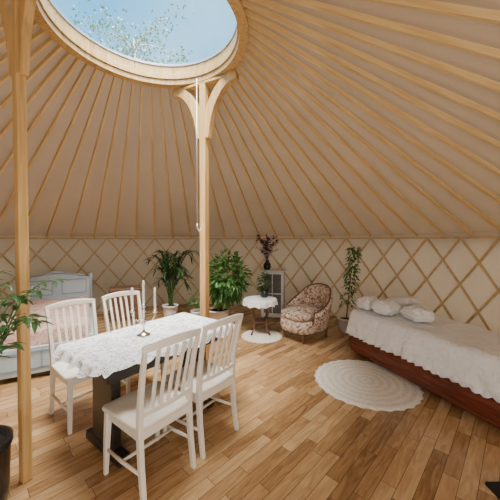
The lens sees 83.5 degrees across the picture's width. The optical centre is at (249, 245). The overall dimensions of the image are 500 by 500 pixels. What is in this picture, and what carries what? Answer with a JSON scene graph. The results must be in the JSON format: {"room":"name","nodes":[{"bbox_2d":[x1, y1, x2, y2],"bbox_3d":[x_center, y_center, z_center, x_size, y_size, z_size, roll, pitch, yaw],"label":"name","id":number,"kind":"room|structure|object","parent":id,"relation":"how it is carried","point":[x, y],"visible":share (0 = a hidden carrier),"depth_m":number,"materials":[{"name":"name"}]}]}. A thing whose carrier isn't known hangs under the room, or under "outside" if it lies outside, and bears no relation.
{"room":"traditional dwelling","nodes":[
{"label":"traditional dwelling","id":0,"kind":"room"},
{"bbox_2d":[0,0,499,235],"bbox_3d":[-1.000,-1.141,2.757,8.180,2.105,8.180,0,1,0],"label":"ceiling","id":1,"kind":"structure","parent":0,"point":[480,32],"depth_m":3.83,"materials":[{"name":"fabric"}]},
{"bbox_2d":[0,304,499,499],"bbox_3d":[-1.000,1.516,2.812,8.140,0.050,8.140,0,1,0],"label":"floor","id":2,"kind":"structure","parent":0,"point":[294,440],"depth_m":2.12,"materials":[{"name":"brown wood"}]},
{"bbox_2d":[0,0,36,483],"bbox_3d":[-1.450,-0.164,1.777,0.940,3.354,0.057,1,1,27],"label":"support post","id":3,"kind":"object","parent":2,"relation":"on","point":[17,16],"visible":1,"depth_m":1.76,"materials":[{"name":"brown wood"}]},
{"bbox_2d":[0,270,68,499],"bbox_3d":[-1.409,0.833,1.448,0.811,1.373,0.598,0,1,14],"label":"potted plant","id":4,"kind":"object","parent":2,"relation":"on","point":[6,432],"visible":1,"depth_m":1.47,"materials":[{"name":"green plant"}]},
{"bbox_2d":[0,271,93,379],"bbox_3d":[-2.848,0.956,4.015,1.090,1.020,2.034,-1,1,-30],"label":"bed","id":5,"kind":"object","parent":2,"relation":"on","point":[78,285],"visible":0.42,"depth_m":4.70,"materials":[{"name":"grey paint"}]},
{"bbox_2d":[0,296,90,349],"bbox_3d":[-2.847,1.013,4.015,0.968,0.215,1.912,-1,1,-30],"label":"quilt","id":6,"kind":"object","parent":5,"relation":"on","point":[40,337],"visible":0.46,"depth_m":3.42,"materials":[{"name":"fabric"}]},
{"bbox_2d":[44,298,97,434],"bbox_3d":[-1.516,1.008,2.531,0.529,0.982,0.450,1,1,37],"label":"dining chair","id":7,"kind":"object","parent":2,"relation":"on","point":[69,377],"visible":0.61,"depth_m":2.47,"materials":[{"name":"white paint"}]},
{"bbox_2d":[108,285,141,322],"bbox_3d":[-2.420,1.116,5.445,0.570,0.640,0.380,-1,1,-24],"label":"wooden chest","id":8,"kind":"object","parent":2,"relation":"on","point":[113,289],"visible":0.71,"depth_m":5.29,"materials":[{"name":"brown wood"}]},
{"bbox_2d":[101,291,163,393],"bbox_3d":[-1.236,0.999,2.961,0.529,0.982,0.450,1,1,37],"label":"dining chair","id":9,"kind":"object","parent":2,"relation":"on","point":[127,383],"visible":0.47,"depth_m":3.03,"materials":[{"name":"white paint"}]},
{"bbox_2d":[59,314,229,467],"bbox_3d":[-0.810,1.125,2.404,0.700,0.750,1.200,1,1,37],"label":"dining table","id":10,"kind":"object","parent":2,"relation":"on","point":[106,390],"visible":0.36,"depth_m":2.04,"materials":[{"name":"black wood"}]},
{"bbox_2d":[52,313,234,378],"bbox_3d":[-0.810,0.797,2.397,0.842,0.104,1.343,1,1,37],"label":"tablecloth","id":11,"kind":"object","parent":10,"relation":"on","point":[71,359],"visible":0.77,"depth_m":2.12,"materials":[{"name":"white fabric"}]},
{"bbox_2d":[130,280,156,336],"bbox_3d":[-0.890,0.516,2.341,0.230,0.460,0.110,0,1,0],"label":"candelabra","id":12,"kind":"object","parent":11,"relation":"on","point":[143,333],"visible":1,"depth_m":2.33,"materials":[{"name":"silver metal"}]},
{"bbox_2d":[131,287,133,309],"bbox_3d":[-0.985,0.443,2.340,0.020,0.195,0.020,0,1,0],"label":"candle","id":13,"kind":"object","parent":12,"relation":"on","point":[131,287],"depth_m":2.33,"materials":[{"name":"white wax"}]},
{"bbox_2d":[142,280,144,303],"bbox_3d":[-0.890,0.388,2.339,0.020,0.205,0.020,0,1,0],"label":"candle","id":14,"kind":"object","parent":12,"relation":"on","point":[143,282],"depth_m":2.33,"materials":[{"name":"white wax"}]},
{"bbox_2d":[154,287,155,309],"bbox_3d":[-0.795,0.443,2.340,0.020,0.195,0.020,0,1,0],"label":"candle","id":15,"kind":"object","parent":12,"relation":"on","point":[154,287],"depth_m":2.33,"materials":[{"name":"white wax"}]},
{"bbox_2d":[102,328,200,499],"bbox_3d":[-0.644,1.022,1.860,0.529,0.982,0.450,1,1,37],"label":"dining chair","id":16,"kind":"object","parent":2,"relation":"on","point":[141,413],"visible":1,"depth_m":1.77,"materials":[{"name":"white paint"}]},
{"bbox_2d":[145,249,199,316],"bbox_3d":[-1.526,0.745,5.563,1.110,1.377,0.990,0,1,0],"label":"potted palm","id":17,"kind":"object","parent":2,"relation":"on","point":[169,309],"visible":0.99,"depth_m":5.48,"materials":[{"name":"plant"}]},
{"bbox_2d":[162,303,178,316],"bbox_3d":[-1.580,1.299,5.548,0.320,0.270,0.320,0,1,0],"label":"pot","id":18,"kind":"object","parent":17,"relation":"on","point":[169,309],"depth_m":5.44,"materials":[{"name":"white ceramic"}]},
{"bbox_2d":[186,292,209,315],"bbox_3d":[-0.970,1.144,5.221,0.475,0.593,0.499,0,1,0],"label":"potted fern","id":19,"kind":"object","parent":2,"relation":"on","point":[197,305],"visible":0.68,"depth_m":5.21,"materials":[{"name":"green plant"}]},
{"bbox_2d":[190,309,199,315],"bbox_3d":[-0.980,1.321,5.229,0.280,0.240,0.280,0,1,0],"label":"pot","id":20,"kind":"object","parent":19,"relation":"on","point":[194,311],"depth_m":5.14,"materials":[{"name":"white ceramic"}]},
{"bbox_2d":[163,313,242,458],"bbox_3d":[-0.370,1.014,2.242,0.529,0.982,0.450,1,1,37],"label":"dining chair","id":21,"kind":"object","parent":2,"relation":"on","point":[209,378],"visible":0.94,"depth_m":2.12,"materials":[{"name":"white paint"}]},
{"bbox_2d":[172,68,238,360],"bbox_3d":[-0.585,-0.316,3.594,0.986,3.581,0.088,1,1,27],"label":"support post","id":22,"kind":"object","parent":2,"relation":"on","point":[207,107],"visible":0.87,"depth_m":3.55,"materials":[{"name":"brown wood"}]},
{"bbox_2d":[34,0,248,87],"bbox_3d":[-1.000,-2.350,2.731,1.974,0.555,1.974,0,1,0],"label":"ring","id":23,"kind":"object","parent":22,"relation":"on","point":[47,15],"visible":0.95,"depth_m":3.25,"materials":[{"name":"brown wood"}]},
{"bbox_2d":[0,29,45,64],"bbox_3d":[-3.465,-1.127,2.757,2.989,2.026,0.028,0,1,0],"label":"rafter","id":24,"kind":"object","parent":23,"relation":"attached to","point":[41,32],"visible":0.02,"depth_m":2.73,"materials":[{"name":"brown wood"}]},
{"bbox_2d":[28,69,97,219],"bbox_3d":[-2.994,-1.157,4.205,2.989,2.026,0.028,1,1,36],"label":"rafter","id":25,"kind":"object","parent":23,"relation":"attached to","point":[95,71],"visible":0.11,"depth_m":3.87,"materials":[{"name":"brown wood"}]},
{"bbox_2d":[150,86,154,237],"bbox_3d":[-1.762,-1.176,5.101,0.028,2.026,2.989,0,1,-18],"label":"rafter","id":26,"kind":"object","parent":23,"relation":"attached to","point":[151,115],"visible":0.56,"depth_m":4.53,"materials":[{"name":"brown wood"}]},
{"bbox_2d":[177,99,199,200],"bbox_3d":[-1.000,-1.178,5.221,0.028,2.026,2.989,0,1,0],"label":"rafter","id":27,"kind":"object","parent":23,"relation":"attached to","point":[178,100],"visible":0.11,"depth_m":4.49,"materials":[{"name":"brown wood"}]},
{"bbox_2d":[196,78,200,231],"bbox_3d":[-0.640,-1.133,3.507,0.060,1.908,0.010,0,1,0],"label":"pole","id":28,"kind":"object","parent":23,"relation":"hanging from","point":[196,78],"visible":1,"depth_m":3.49,"materials":[{"name":"metal"}]},
{"bbox_2d":[187,105,225,237],"bbox_3d":[-0.742,-1.178,5.208,0.028,2.026,2.989,0,1,6],"label":"rafter","id":29,"kind":"object","parent":23,"relation":"attached to","point":[191,117],"visible":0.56,"depth_m":5.39,"materials":[{"name":"brown wood"}]},
{"bbox_2d":[191,91,242,237],"bbox_3d":[-0.488,-1.177,5.167,0.028,2.026,2.989,0,1,12],"label":"rafter","id":30,"kind":"object","parent":23,"relation":"attached to","point":[192,92],"visible":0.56,"depth_m":5.08,"materials":[{"name":"brown wood"}]},
{"bbox_2d":[198,89,259,235],"bbox_3d":[-0.238,-1.176,5.101,0.028,2.026,2.989,0,1,18],"label":"rafter","id":31,"kind":"object","parent":23,"relation":"attached to","point":[214,125],"visible":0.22,"depth_m":4.96,"materials":[{"name":"brown wood"}]},
{"bbox_2d":[225,91,312,237],"bbox_3d":[0.449,-1.168,4.751,0.028,2.026,2.989,1,1,36],"label":"rafter","id":32,"kind":"object","parent":23,"relation":"attached to","point":[226,92],"visible":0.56,"depth_m":4.42,"materials":[{"name":"brown wood"}]},
{"bbox_2d":[230,85,330,236],"bbox_3d":[0.649,-1.165,4.588,0.028,2.026,2.989,1,2,42],"label":"rafter","id":33,"kind":"object","parent":23,"relation":"attached to","point":[231,86],"visible":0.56,"depth_m":4.28,"materials":[{"name":"brown wood"}]},
{"bbox_2d":[235,81,350,236],"bbox_3d":[0.832,-1.161,4.406,2.989,2.026,0.028,-1,2,-42],"label":"rafter","id":34,"kind":"object","parent":23,"relation":"attached to","point":[238,84],"visible":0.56,"depth_m":4.15,"materials":[{"name":"brown wood"}]},
{"bbox_2d":[235,67,370,236],"bbox_3d":[0.994,-1.157,4.205,2.989,2.026,0.028,-1,1,-36],"label":"rafter","id":35,"kind":"object","parent":23,"relation":"attached to","point":[241,76],"visible":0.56,"depth_m":3.95,"materials":[{"name":"brown wood"}]},
{"bbox_2d":[249,26,499,203],"bbox_3d":[1.465,-1.127,2.757,2.989,2.026,0.028,0,1,0],"label":"rafter","id":36,"kind":"object","parent":23,"relation":"attached to","point":[252,31],"visible":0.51,"depth_m":2.74,"materials":[{"name":"brown wood"}]},
{"bbox_2d":[362,0,499,23],"bbox_3d":[0.994,-1.096,1.309,2.989,2.026,0.028,1,1,36],"label":"rafter","id":37,"kind":"object","parent":23,"relation":"attached to","point":[444,8],"visible":1,"depth_m":1.33,"materials":[{"name":"brown wood"}]},
{"bbox_2d":[209,249,252,319],"bbox_3d":[-0.394,0.743,4.899,0.931,1.409,0.978,0,1,0],"label":"potted ficus","id":38,"kind":"object","parent":2,"relation":"on","point":[232,290],"visible":0.94,"depth_m":4.74,"materials":[{"name":"plant"}]},
{"bbox_2d":[209,306,229,319],"bbox_3d":[-0.560,1.277,4.928,0.400,0.340,0.400,0,1,0],"label":"basket","id":39,"kind":"object","parent":38,"relation":"on","point":[215,313],"depth_m":4.78,"materials":[{"name":"wicker"}]},
{"bbox_2d":[241,329,281,343],"bbox_3d":[0.190,1.450,4.531,0.671,0.009,0.671,0,1,0],"label":"round rug","id":40,"kind":"object","parent":2,"relation":"on","point":[262,336],"visible":0.95,"depth_m":4.48,"materials":[{"name":"white fabric"}]},
{"bbox_2d":[251,307,269,334],"bbox_3d":[0.170,1.154,4.645,0.500,0.573,0.500,0,1,0],"label":"side table","id":41,"kind":"object","parent":40,"relation":"on","point":[265,320],"visible":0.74,"depth_m":4.54,"materials":[{"name":"brown wood"}]},
{"bbox_2d":[243,295,277,308],"bbox_3d":[0.170,0.919,4.640,0.583,0.111,0.583,0,1,0],"label":"doily","id":42,"kind":"object","parent":41,"relation":"on","point":[257,301],"visible":0.94,"depth_m":4.46,"materials":[{"name":"white fabric"}]},
{"bbox_2d":[256,270,271,297],"bbox_3d":[0.238,0.632,4.707,0.305,0.455,0.313,0,1,0],"label":"potted creeper","id":43,"kind":"object","parent":42,"relation":"on","point":[263,291],"visible":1,"depth_m":4.66,"materials":[{"name":"plant"}]},
{"bbox_2d":[259,289,268,297],"bbox_3d":[0.240,0.799,4.718,0.160,0.120,0.160,0,1,0],"label":"pot","id":44,"kind":"object","parent":43,"relation":"on","point":[263,292],"depth_m":4.66,"materials":[{"name":"grey ceramic"}]},
{"bbox_2d":[252,317,268,322],"bbox_3d":[0.170,1.230,4.647,0.280,0.025,0.280,0,1,0],"label":"shelf","id":45,"kind":"object","parent":41,"relation":"attached to","point":[258,319],"depth_m":4.58,"materials":[{"name":"brown wood"}]},
{"bbox_2d":[260,269,285,316],"bbox_3d":[0.460,0.951,5.571,0.480,0.965,0.320,0,1,11],"label":"display cabinet","id":46,"kind":"object","parent":2,"relation":"on","point":[277,290],"visible":0.68,"depth_m":5.42,"materials":[{"name":"paint"}]},
{"bbox_2d":[254,234,277,269],"bbox_3d":[0.325,0.119,5.509,0.484,0.700,0.398,0,1,0],"label":"flower vase","id":47,"kind":"object","parent":46,"relation":"on","point":[267,252],"visible":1,"depth_m":5.49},
{"bbox_2d":[281,283,332,343],"bbox_3d":[0.918,1.046,4.521,0.852,0.820,0.764,-1,1,-36],"label":"armchair","id":48,"kind":"object","parent":2,"relation":"on","point":[308,311],"visible":1,"depth_m":4.34,"materials":[{"name":"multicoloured fabric"}]},
{"bbox_2d":[281,305,319,321],"bbox_3d":[0.840,1.051,4.465,0.660,0.135,0.520,-1,1,-36],"label":"seat cushion","id":49,"kind":"object","parent":48,"relation":"on","point":[292,313],"depth_m":4.29,"materials":[{"name":"beige fabric"}]},
{"bbox_2d":[337,246,361,332],"bbox_3d":[1.688,0.728,4.742,0.416,1.445,0.353,0,1,0],"label":"climbing plant","id":50,"kind":"object","parent":2,"relation":"on","point":[343,320],"visible":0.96,"depth_m":4.69,"materials":[{"name":"green plant"}]},
{"bbox_2d":[314,360,423,411],"bbox_3d":[1.270,1.480,3.082,1.107,0.009,1.107,0,1,0],"label":"round rug","id":51,"kind":"object","parent":2,"relation":"on","point":[362,384],"visible":0.93,"depth_m":2.95,"materials":[{"name":"white fabric"}]},
{"bbox_2d":[349,335,499,428],"bbox_3d":[2.092,1.230,3.122,0.884,0.510,1.984,0,1,-21],"label":"daybed","id":52,"kind":"object","parent":2,"relation":"on","point":[486,409],"visible":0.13,"depth_m":2.71,"materials":[{"name":"brown wood"}]},
{"bbox_2d":[345,308,499,402],"bbox_3d":[2.094,1.047,3.117,1.000,0.351,2.124,0,1,-21],"label":"bedspread","id":53,"kind":"object","parent":52,"relation":"on","point":[468,355],"visible":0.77,"depth_m":2.78,"materials":[{"name":"white fabric"}]},
{"bbox_2d":[354,296,377,309],"bbox_3d":[1.621,0.769,3.834,0.310,0.179,0.260,0,1,-22],"label":"cushion","id":54,"kind":"object","parent":53,"relation":"on","point":[364,302],"visible":0.8,"depth_m":3.75,"materials":[{"name":"white fabric"}]},
{"bbox_2d":[370,299,401,315],"bbox_3d":[1.725,0.776,3.543,0.345,0.180,0.303,-1,1,-33],"label":"cushion","id":55,"kind":"object","parent":53,"relation":"on","point":[384,306],"visible":0.99,"depth_m":3.46,"materials":[{"name":"white fabric"}]},
{"bbox_2d":[387,296,421,307],"bbox_3d":[2.069,0.772,3.821,0.350,0.193,0.438,0,1,-19],"label":"pillow","id":56,"kind":"object","parent":53,"relation":"on","point":[403,301],"visible":0.63,"depth_m":3.66,"materials":[{"name":"white fabric"}]},
{"bbox_2d":[399,305,436,321],"bbox_3d":[1.960,0.779,3.281,0.335,0.185,0.347,0,1,-3],"label":"cushion","id":57,"kind":"object","parent":53,"relation":"on","point":[416,313],"visible":1,"depth_m":3.16,"materials":[{"name":"white fabric"}]},
{"bbox_2d":[485,482,499,499],"bbox_3d":[1.790,1.510,1.587,0.600,0.013,0.400,0,1,0],"label":"floor mat","id":58,"kind":"object","parent":2,"relation":"on","point":[494,487],"visible":1,"depth_m":1.74,"materials":[{"name":"black fabric"}]},
{"bbox_2d":[0,232,499,331],"bbox_3d":[-1.000,0.662,2.795,8.100,1.700,8.100,0,1,0],"label":"wall surround","id":59,"kind":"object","parent":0,"point":[460,260],"visible":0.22,"depth_m":5.48,"materials":[{"name":"fabric"}]},
{"bbox_2d":[0,236,499,330],"bbox_3d":[-1.000,0.687,2.795,7.936,1.589,7.935,0,1,-9],"label":"lattice","id":60,"kind":"object","parent":59,"relation":"attached to","point":[497,240],"visible":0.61,"depth_m":5.34,"materials":[{"name":"brown wood"}]},
{"bbox_2d":[0,236,499,238],"bbox_3d":[-1.000,-0.091,2.779,7.970,0.025,7.970,0,1,0],"label":"trim","id":61,"kind":"structure","parent":60,"relation":"attached to","point":[481,237],"depth_m":5.32,"materials":[{"name":"brown wood"}]},
{"bbox_2d":[0,20,38,46],"bbox_3d":[-3.451,-1.121,2.499,2.989,2.026,0.028,0,1,-6],"label":"rafter","id":62,"kind":"object","parent":61,"relation":"on","point":[2,40],"visible":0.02,"depth_m":2.61,"materials":[{"name":"brown wood"}]},
{"bbox_2d":[0,37,53,85],"bbox_3d":[-3.451,-1.132,3.015,2.989,2.026,0.028,0,1,6],"label":"rafter","id":63,"kind":"object","parent":61,"relation":"on","point":[47,42],"visible":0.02,"depth_m":2.85,"materials":[{"name":"brown wood"}]},
{"bbox_2d":[0,44,61,109],"bbox_3d":[-3.411,-1.137,3.269,2.989,2.026,0.028,0,1,12],"label":"rafter","id":64,"kind":"object","parent":61,"relation":"on","point":[58,47],"visible":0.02,"depth_m":3.00,"materials":[{"name":"brown wood"}]},
{"bbox_2d":[0,52,70,138],"bbox_3d":[-3.344,-1.142,3.518,2.989,2.026,0.028,0,1,18],"label":"rafter","id":65,"kind":"object","parent":61,"relation":"on","point":[67,55],"visible":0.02,"depth_m":3.17,"materials":[{"name":"brown wood"}]},
{"bbox_2d":[0,58,79,174],"bbox_3d":[-3.252,-1.147,3.759,2.989,2.026,0.028,1,1,24],"label":"rafter","id":66,"kind":"object","parent":61,"relation":"on","point":[76,61],"visible":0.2,"depth_m":3.38,"materials":[{"name":"brown wood"}]},
{"bbox_2d":[0,63,88,219],"bbox_3d":[-3.135,-1.152,3.989,2.989,2.026,0.028,1,1,30],"label":"rafter","id":67,"kind":"object","parent":61,"relation":"on","point":[86,66],"visible":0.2,"depth_m":3.63,"materials":[{"name":"brown wood"}]},
{"bbox_2d":[46,73,106,236],"bbox_3d":[-2.832,-1.161,4.406,2.989,2.026,0.028,1,2,42],"label":"rafter","id":68,"kind":"object","parent":61,"relation":"on","point":[105,74],"visible":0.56,"depth_m":4.08,"materials":[{"name":"brown wood"}]},
{"bbox_2d":[71,76,115,236],"bbox_3d":[-2.649,-1.165,4.588,0.028,2.026,2.989,-1,2,-42],"label":"rafter","id":69,"kind":"object","parent":61,"relation":"on","point":[114,78],"visible":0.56,"depth_m":4.21,"materials":[{"name":"brown wood"}]},
{"bbox_2d":[94,80,124,237],"bbox_3d":[-2.449,-1.168,4.751,0.028,2.026,2.989,-1,1,-36],"label":"rafter","id":70,"kind":"object","parent":61,"relation":"on","point":[123,81],"visible":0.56,"depth_m":4.31,"materials":[{"name":"brown wood"}]},
{"bbox_2d":[115,83,133,237],"bbox_3d":[-2.232,-1.171,4.891,0.028,2.026,2.989,-1,1,-30],"label":"rafter","id":71,"kind":"object","parent":61,"relation":"on","point":[132,85],"visible":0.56,"depth_m":4.42,"materials":[{"name":"brown wood"}]},
{"bbox_2d":[135,85,142,237],"bbox_3d":[-2.002,-1.174,5.008,0.028,2.026,2.989,-1,1,-24],"label":"rafter","id":72,"kind":"object","parent":61,"relation":"on","point":[141,92],"visible":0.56,"depth_m":4.49,"materials":[{"name":"brown wood"}]},
{"bbox_2d":[158,88,173,237],"bbox_3d":[-1.512,-1.177,5.167,0.028,2.026,2.989,0,1,-12],"label":"rafter","id":73,"kind":"object","parent":61,"relation":"on","point":[159,89],"visible":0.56,"depth_m":4.58,"materials":[{"name":"brown wood"}]},
{"bbox_2d":[166,88,191,237],"bbox_3d":[-1.258,-1.178,5.208,0.028,2.026,2.989,0,1,-6],"label":"rafter","id":74,"kind":"object","parent":61,"relation":"on","point":[167,89],"visible":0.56,"depth_m":4.63,"materials":[{"name":"brown wood"}]},
{"bbox_2d":[209,90,276,236],"bbox_3d":[0.003,-1.174,5.008,0.028,2.026,2.989,1,1,24],"label":"rafter","id":75,"kind":"object","parent":61,"relation":"on","point":[218,111],"visible":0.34,"depth_m":4.70,"materials":[{"name":"brown wood"}]},
{"bbox_2d":[212,84,294,237],"bbox_3d":[0.232,-1.171,4.891,0.028,2.026,2.989,1,1,30],"label":"rafter","id":76,"kind":"object","parent":61,"relation":"on","point":[214,85],"visible":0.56,"depth_m":4.54,"materials":[{"name":"brown wood"}]},
{"bbox_2d":[238,62,393,236],"bbox_3d":[1.135,-1.152,3.989,2.989,2.026,0.028,-1,1,-30],"label":"rafter","id":77,"kind":"object","parent":61,"relation":"on","point":[240,64],"visible":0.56,"depth_m":3.78,"materials":[{"name":"brown wood"}]},
{"bbox_2d":[242,56,417,236],"bbox_3d":[1.252,-1.147,3.759,2.989,2.026,0.028,-1,1,-24],"label":"rafter","id":78,"kind":"object","parent":61,"relation":"on","point":[245,60],"visible":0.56,"depth_m":3.60,"materials":[{"name":"brown wood"}]},
{"bbox_2d":[245,49,443,235],"bbox_3d":[1.344,-1.142,3.518,2.989,2.026,0.028,0,1,-18],"label":"rafter","id":79,"kind":"object","parent":61,"relation":"on","point":[256,61],"visible":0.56,"depth_m":3.42,"materials":[{"name":"brown wood"}]},
{"bbox_2d":[247,42,473,235],"bbox_3d":[1.411,-1.137,3.269,2.989,2.026,0.028,0,1,-12],"label":"rafter","id":80,"kind":"object","parent":61,"relation":"on","point":[253,49],"visible":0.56,"depth_m":3.21,"materials":[{"name":"brown wood"}]},
{"bbox_2d":[242,0,499,121],"bbox_3d":[1.344,-1.111,1.996,2.989,2.026,0.028,0,1,18],"label":"rafter","id":81,"kind":"object","parent":61,"relation":"on","point":[488,112],"visible":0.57,"depth_m":2.10,"materials":[{"name":"brown wood"}]},
{"bbox_2d":[246,9,499,149],"bbox_3d":[1.411,-1.116,2.245,2.989,2.026,0.028,0,1,12],"label":"rafter","id":82,"kind":"object","parent":61,"relation":"on","point":[296,38],"visible":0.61,"depth_m":2.31,"materials":[{"name":"brown wood"}]},
{"bbox_2d":[248,18,499,176],"bbox_3d":[1.451,-1.121,2.499,2.989,2.026,0.028,0,1,6],"label":"rafter","id":83,"kind":"object","parent":61,"relation":"on","point":[252,23],"visible":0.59,"depth_m":2.52,"materials":[{"name":"brown wood"}]},
{"bbox_2d":[248,35,499,230],"bbox_3d":[1.451,-1.132,3.015,2.989,2.026,0.028,0,1,-6],"label":"rafter","id":84,"kind":"object","parent":61,"relation":"on","point":[254,41],"visible":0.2,"depth_m":2.99,"materials":[{"name":"brown wood"}]},
{"bbox_2d":[249,0,499,92],"bbox_3d":[1.252,-1.105,1.755,2.989,2.026,0.028,1,1,24],"label":"rafter","id":85,"kind":"object","parent":61,"relation":"on","point":[493,85],"visible":1,"depth_m":1.88,"materials":[{"name":"brown wood"}]},
{"bbox_2d":[282,0,499,60],"bbox_3d":[1.135,-1.101,1.525,2.989,2.026,0.028,1,1,30],"label":"rafter","id":86,"kind":"object","parent":61,"relation":"on","point":[453,42],"visible":1,"depth_m":1.64,"materials":[{"name":"brown wood"}]},
{"label":"outside","id":87,"kind":"structure","parent":0,"visible":0},
{"bbox_3d":[0.000,1.730,0.036,80.000,0.240,80.000,0,1,0],"label":"ground","id":88,"kind":"structure","parent":87,"visible":0},
{"bbox_2d":[70,0,192,63],"bbox_3d":[-4.835,-3.943,11.302,6.073,10.644,6.841,0,1,11],"label":"tree","id":89,"kind":"object","parent":88,"relation":"on","point":[141,39],"visible":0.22,"depth_m":10.81,"materials":[{"name":"green plant"}]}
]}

